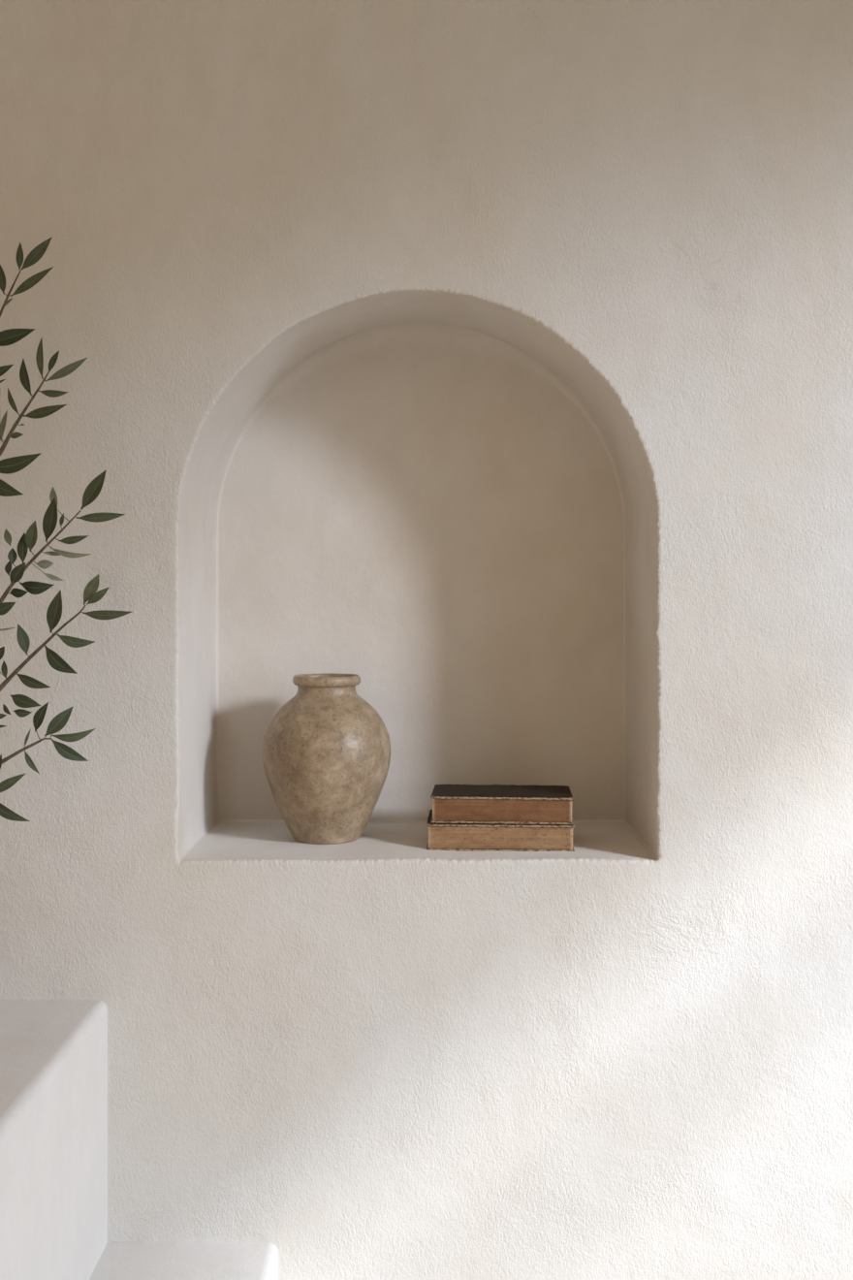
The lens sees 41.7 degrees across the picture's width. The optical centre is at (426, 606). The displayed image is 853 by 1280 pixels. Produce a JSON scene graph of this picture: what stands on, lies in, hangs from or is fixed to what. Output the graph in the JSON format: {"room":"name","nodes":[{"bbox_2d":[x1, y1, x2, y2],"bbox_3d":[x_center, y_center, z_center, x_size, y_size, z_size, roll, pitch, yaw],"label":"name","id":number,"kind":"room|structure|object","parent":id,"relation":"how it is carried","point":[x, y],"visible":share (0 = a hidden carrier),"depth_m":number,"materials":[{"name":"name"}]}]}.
{"room":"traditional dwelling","nodes":[
{"label":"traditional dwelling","id":0,"kind":"room"},
{"bbox_2d":[0,0,852,1279],"bbox_3d":[-0.600,-0.110,1.640,5.200,2.600,0.281,0,0,0],"label":"wall","id":1,"kind":"structure","parent":0,"point":[486,365],"depth_m":1.50,"materials":[{"name":"paint"}]},
{"bbox_2d":[262,672,390,844],"bbox_3d":[-0.147,0.223,1.652,0.189,0.241,0.189,0,0,0],"label":"ceramic vase","id":2,"kind":"object","parent":1,"relation":"on","point":[327,750],"visible":1,"depth_m":1.59,"materials":[{"name":"beige ceramic"}]},
{"bbox_2d":[182,819,653,862],"bbox_3d":[-0.009,0.342,1.640,0.640,0.005,0.278,0,0,0],"label":"shelf","id":3,"kind":"object","parent":1,"relation":"attached to","point":[214,840],"depth_m":1.59,"materials":[{"name":"paint"}]},
{"bbox_2d":[426,808,575,851],"bbox_3d":[0.106,0.324,1.623,0.208,0.038,0.123,0,0,3],"label":"book","id":4,"kind":"object","parent":1,"relation":"on","point":[465,837],"visible":0.58,"depth_m":1.56,"materials":[{"name":"brown paper"}]},
{"bbox_2d":[430,784,574,825],"bbox_3d":[0.109,0.287,1.625,0.202,0.038,0.115,0,0,4],"label":"book","id":5,"kind":"object","parent":4,"relation":"on","point":[503,804],"visible":1,"depth_m":1.57,"materials":[{"name":"brown paper"}]},
{"bbox_3d":[-0.500,1.240,-0.300,5.400,0.100,4.800,0,0,0],"label":"floor","id":6,"kind":"structure","parent":0,"visible":0},
{"bbox_2d":[0,999,278,1279],"bbox_3d":[-0.949,0.859,1.140,1.501,0.662,0.720,0,0,0],"label":"staircase","id":7,"kind":"structure","parent":6,"relation":"on","point":[53,1053],"depth_m":1.36,"materials":[{"name":"paint"}]},
{"bbox_2d":[0,236,131,821],"bbox_3d":[-0.602,-0.041,1.370,0.499,1.136,0.206,0,0,0],"label":"tree","id":8,"kind":"object","parent":7,"relation":"on","point":[14,464],"visible":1,"depth_m":1.37,"materials":[{"name":"green plant"}]}
]}

